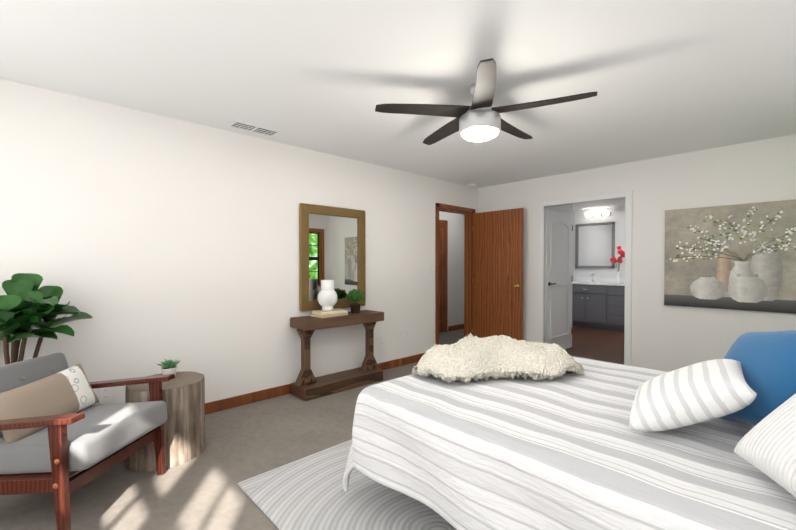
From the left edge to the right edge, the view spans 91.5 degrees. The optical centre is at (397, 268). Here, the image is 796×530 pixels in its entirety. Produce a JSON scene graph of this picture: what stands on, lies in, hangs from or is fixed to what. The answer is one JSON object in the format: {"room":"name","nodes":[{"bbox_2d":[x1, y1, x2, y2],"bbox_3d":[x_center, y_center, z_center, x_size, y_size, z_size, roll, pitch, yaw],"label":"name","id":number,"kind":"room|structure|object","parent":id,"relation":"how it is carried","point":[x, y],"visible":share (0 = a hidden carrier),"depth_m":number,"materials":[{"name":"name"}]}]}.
{"room":"bedroom","nodes":[
{"label":"bedroom","id":0,"kind":"room"},
{"bbox_2d":[0,79,574,404],"bbox_3d":[0.302,-0.008,5.179,9.590,2.440,0.120,-1,1,-43],"label":"wall","id":1,"kind":"structure","parent":0,"point":[147,242],"depth_m":3.20,"materials":[{"name":"paint"}]},
{"bbox_2d":[99,387,111,402],"bbox_3d":[-2.123,0.909,2.813,0.072,0.115,0.010,-1,1,-43],"label":"electrical outlet","id":2,"kind":"object","parent":1,"relation":"attached to","point":[105,394],"visible":0.92,"depth_m":2.81,"materials":[{"name":"white plastic"}]},
{"bbox_2d":[205,353,424,414],"bbox_3d":[-1.271,1.183,3.618,4.900,0.095,0.014,-1,1,-43],"label":"baseboard","id":3,"kind":"structure","parent":1,"relation":"attached to","point":[232,402],"depth_m":3.61,"materials":[{"name":"brown wood"}]},
{"bbox_2d":[299,203,365,311],"bbox_3d":[-0.677,-0.116,4.139,0.820,1.080,0.040,-1,1,-43],"label":"mirror","id":4,"kind":"object","parent":1,"relation":"attached to","point":[331,243],"visible":0.83,"depth_m":4.11,"materials":[{"name":"gold metal"}]},
{"bbox_2d":[379,336,382,346],"bbox_3d":[-0.202,0.869,4.624,0.072,0.115,0.010,-1,1,-43],"label":"electrical outlet","id":5,"kind":"object","parent":1,"relation":"attached to","point":[380,341],"visible":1,"depth_m":4.62,"materials":[{"name":"white plastic"}]},
{"bbox_2d":[430,266,433,274],"bbox_3d":[0.460,0.021,5.239,0.072,0.115,0.010,-1,1,-43],"label":"light switch","id":6,"kind":"object","parent":1,"relation":"attached to","point":[431,270],"visible":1,"depth_m":5.23,"materials":[{"name":"white plastic"}]},
{"bbox_2d":[435,203,474,344],"bbox_3d":[0.793,0.153,5.644,0.896,2.108,0.156,-1,1,-43],"label":"door frame","id":7,"kind":"structure","parent":1,"relation":"attached to","point":[468,213],"depth_m":5.86,"materials":[{"name":"brown wood"}]},
{"bbox_2d":[472,208,523,340],"bbox_3d":[1.389,0.185,5.535,0.110,2.023,0.813,-1,1,-43],"label":"oak door","id":8,"kind":"structure","parent":1,"relation":"in","point":[497,280],"depth_m":5.52,"materials":[{"name":"brown wood"}]},
{"bbox_2d":[0,326,623,529],"bbox_3d":[1.409,1.255,4.114,9.720,0.060,5.570,-1,1,-43],"label":"floor","id":9,"kind":"structure","parent":0,"point":[203,490],"depth_m":2.37,"materials":[{"name":"carpet"}]},
{"bbox_2d":[0,273,91,364],"bbox_3d":[-2.260,0.636,2.245,0.798,1.217,0.618,-1,1,-43],"label":"potted plant","id":10,"kind":"object","parent":9,"relation":"on","point":[26,303],"visible":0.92,"depth_m":2.28,"materials":[{"name":"green plant"}]},
{"bbox_2d":[0,353,174,529],"bbox_3d":[-1.781,0.879,2.061,0.790,0.741,0.695,0,1,5],"label":"armchair","id":11,"kind":"object","parent":9,"relation":"on","point":[58,427],"visible":1,"depth_m":1.92,"materials":[{"name":"grey fabric"}]},
{"bbox_2d":[124,371,205,471],"bbox_3d":[-1.552,0.996,2.609,0.471,0.490,0.465,-1,1,-43],"label":"table","id":12,"kind":"object","parent":9,"relation":"on","point":[183,393],"visible":0.75,"depth_m":2.46,"materials":[{"name":"brown wood"}]},
{"bbox_2d":[158,359,180,379],"bbox_3d":[-1.552,0.681,2.626,0.148,0.133,0.149,-1,1,-43],"label":"succulent","id":13,"kind":"object","parent":12,"relation":"on","point":[169,367],"visible":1,"depth_m":2.61,"materials":[{"name":"green plant"}]},
{"bbox_2d":[290,310,383,400],"bbox_3d":[-0.603,0.850,4.013,1.004,0.748,0.310,-1,1,-43],"label":"console table","id":14,"kind":"object","parent":9,"relation":"on","point":[307,385],"visible":0.94,"depth_m":3.83,"materials":[{"name":"brown wood"}]},
{"bbox_2d":[310,308,347,317],"bbox_3d":[-0.694,0.448,3.916,0.334,0.053,0.232,-1,1,-43],"label":"books","id":15,"kind":"object","parent":14,"relation":"on","point":[328,314],"visible":0.94,"depth_m":3.83,"materials":[{"name":"beige paper"}]},
{"bbox_2d":[317,280,337,310],"bbox_3d":[-0.708,0.267,3.900,0.200,0.307,0.200,-1,1,-43],"label":"vase","id":16,"kind":"object","parent":15,"relation":"on","point":[327,297],"visible":1,"depth_m":3.84,"materials":[{"name":"white ceramic"}]},
{"bbox_2d":[346,289,364,312],"bbox_3d":[-0.451,0.343,4.139,0.203,0.258,0.196,-1,1,-43],"label":"potted plant","id":17,"kind":"object","parent":14,"relation":"on","point":[355,296],"visible":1,"depth_m":4.09,"materials":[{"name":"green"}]},
{"bbox_2d":[237,439,456,529],"bbox_3d":[0.907,1.242,2.074,2.450,0.012,2.750,-1,1,-43],"label":"rug","id":18,"kind":"object","parent":9,"relation":"on","point":[307,493],"visible":0.31,"depth_m":2.07,"materials":[{"name":"grey fabric"}]},
{"bbox_2d":[343,330,795,529],"bbox_3d":[1.074,0.619,1.861,1.769,1.236,2.252,-1,1,-43],"label":"bed","id":19,"kind":"object","parent":18,"relation":"on","point":[470,431],"visible":1,"depth_m":1.46,"materials":[{"name":"white fabric"}]},
{"bbox_2d":[412,333,583,382],"bbox_3d":[0.629,0.583,2.358,0.958,0.280,0.776,-1,1,-43],"label":"throw","id":20,"kind":"object","parent":19,"relation":"on","point":[501,358],"depth_m":2.19,"materials":[{"name":"beige fabric"}]},
{"bbox_2d":[572,282,624,331],"bbox_3d":[4.208,0.752,7.593,0.597,0.865,1.700,-1,1,-43],"label":"bathroom vanity","id":21,"kind":"object","parent":9,"relation":"on","point":[598,302],"depth_m":7.55,"materials":[{"name":"grey wood"}]},
{"bbox_2d":[588,282,624,285],"bbox_3d":[4.218,0.302,7.598,0.570,0.035,1.720,-1,1,-43],"label":"countertop","id":22,"kind":"structure","parent":21,"relation":"on","point":[589,283],"depth_m":7.51,"materials":[{"name":"white stone"}]},
{"bbox_2d":[0,0,795,209],"bbox_3d":[1.409,-1.245,4.086,9.720,0.060,5.570,-1,1,-43],"label":"ceiling","id":23,"kind":"structure","parent":0,"point":[662,78],"depth_m":2.33,"materials":[{"name":"paint"}]},
{"bbox_2d":[227,120,280,136],"bbox_3d":[-1.234,-1.199,3.333,0.400,0.016,0.170,-1,1,-43],"label":"ceiling vent","id":24,"kind":"object","parent":23,"relation":"in","point":[237,124],"visible":0.98,"depth_m":3.31,"materials":[{"name":"white plastic"}]},
{"bbox_2d":[467,183,476,186],"bbox_3d":[1.077,-1.215,5.649,0.144,0.035,0.144,-1,1,-43],"label":"smoke detector","id":25,"kind":"object","parent":23,"relation":"attached to","point":[471,184],"visible":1,"depth_m":5.60,"materials":[{"name":"white plastic"}]},
{"bbox_2d":[375,58,596,144],"bbox_3d":[0.576,-1.025,2.600,1.277,0.344,1.331,-1,1,-43],"label":"fan","id":26,"kind":"object","parent":23,"relation":"hanging from","point":[479,119],"visible":1,"depth_m":2.46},
{"bbox_2d":[439,211,463,332],"bbox_3d":[0.413,-0.028,6.906,3.520,2.440,0.120,-1,1,-43],"label":"wall","id":27,"kind":"structure","parent":0,"point":[455,315],"depth_m":7.46,"materials":[{"name":"paint"}]},
{"bbox_2d":[439,223,445,332],"bbox_3d":[0.555,0.171,6.933,0.920,2.018,0.037,-1,1,-43],"label":"hall door","id":28,"kind":"structure","parent":27,"relation":"in","point":[442,277],"depth_m":7.16,"materials":[{"name":"brown wood"}]},
{"bbox_2d":[439,220,447,331],"bbox_3d":[0.547,0.147,6.940,1.040,2.090,0.018,-1,1,-43],"label":"door frame","id":29,"kind":"structure","parent":27,"relation":"attached to","point":[443,221],"depth_m":7.28,"materials":[{"name":"brown wood"}]},
{"bbox_2d":[448,324,463,330],"bbox_3d":[1.303,1.136,7.666,0.960,0.095,0.014,-1,1,-43],"label":"baseboard","id":30,"kind":"structure","parent":27,"relation":"attached to","point":[461,326],"depth_m":7.48,"materials":[{"name":"brown wood"}]},
{"bbox_2d":[575,205,624,277],"bbox_3d":[4.757,-0.035,7.546,0.120,2.440,2.790,-1,1,-43],"label":"wall","id":31,"kind":"structure","parent":0,"point":[617,216],"depth_m":7.91,"materials":[{"name":"paint"}]},
{"bbox_2d":[575,222,614,267],"bbox_3d":[4.112,-0.482,8.114,0.029,0.940,0.770,-1,1,-43],"label":"bathroom mirror","id":32,"kind":"object","parent":31,"relation":"attached to","point":[594,245],"visible":0.96,"depth_m":8.10,"materials":[{"name":"grey mirror"}]},
{"bbox_2d":[585,211,610,217],"bbox_3d":[4.114,-1.123,8.032,0.130,0.105,0.500,-1,1,-43],"label":"light","id":33,"kind":"object","parent":31,"relation":"attached to","point":[595,214],"visible":1,"depth_m":8.00,"materials":[{"name":"white glass"}]},
{"bbox_2d":[576,278,624,281],"bbox_3d":[4.418,0.232,7.785,0.020,0.100,1.720,-1,1,-43],"label":"backsplash","id":34,"kind":"structure","parent":31,"relation":"attached to","point":[577,279],"depth_m":7.99,"materials":[{"name":"white stone"}]},
{"bbox_2d":[478,134,795,371],"bbox_3d":[3.040,-0.004,4.827,1.050,2.440,4.390,-1,1,-43],"label":"wall","id":35,"kind":"structure","parent":0,"point":[667,338],"depth_m":4.21,"materials":[{"name":"paint"}]},
{"bbox_2d":[545,208,572,348],"bbox_3d":[2.348,0.181,5.592,0.830,2.028,0.081,-1,1,-43],"label":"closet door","id":36,"kind":"structure","parent":35,"relation":"in","point":[558,273],"depth_m":5.56,"materials":[{"name":"white wood"}]},
{"bbox_2d":[539,190,632,365],"bbox_3d":[2.341,0.156,4.885,0.141,2.120,1.112,-1,1,-43],"label":"door frame","id":37,"kind":"structure","parent":35,"relation":"attached to","point":[555,203],"depth_m":4.62,"materials":[{"name":"white wood"}]},
{"bbox_2d":[664,199,795,313],"bbox_3d":[3.252,-0.112,3.802,0.040,1.020,1.070,-1,1,-43],"label":"picture","id":38,"kind":"object","parent":35,"relation":"attached to","point":[738,257],"visible":1,"depth_m":3.77,"materials":[{"name":"paper"}]}
]}

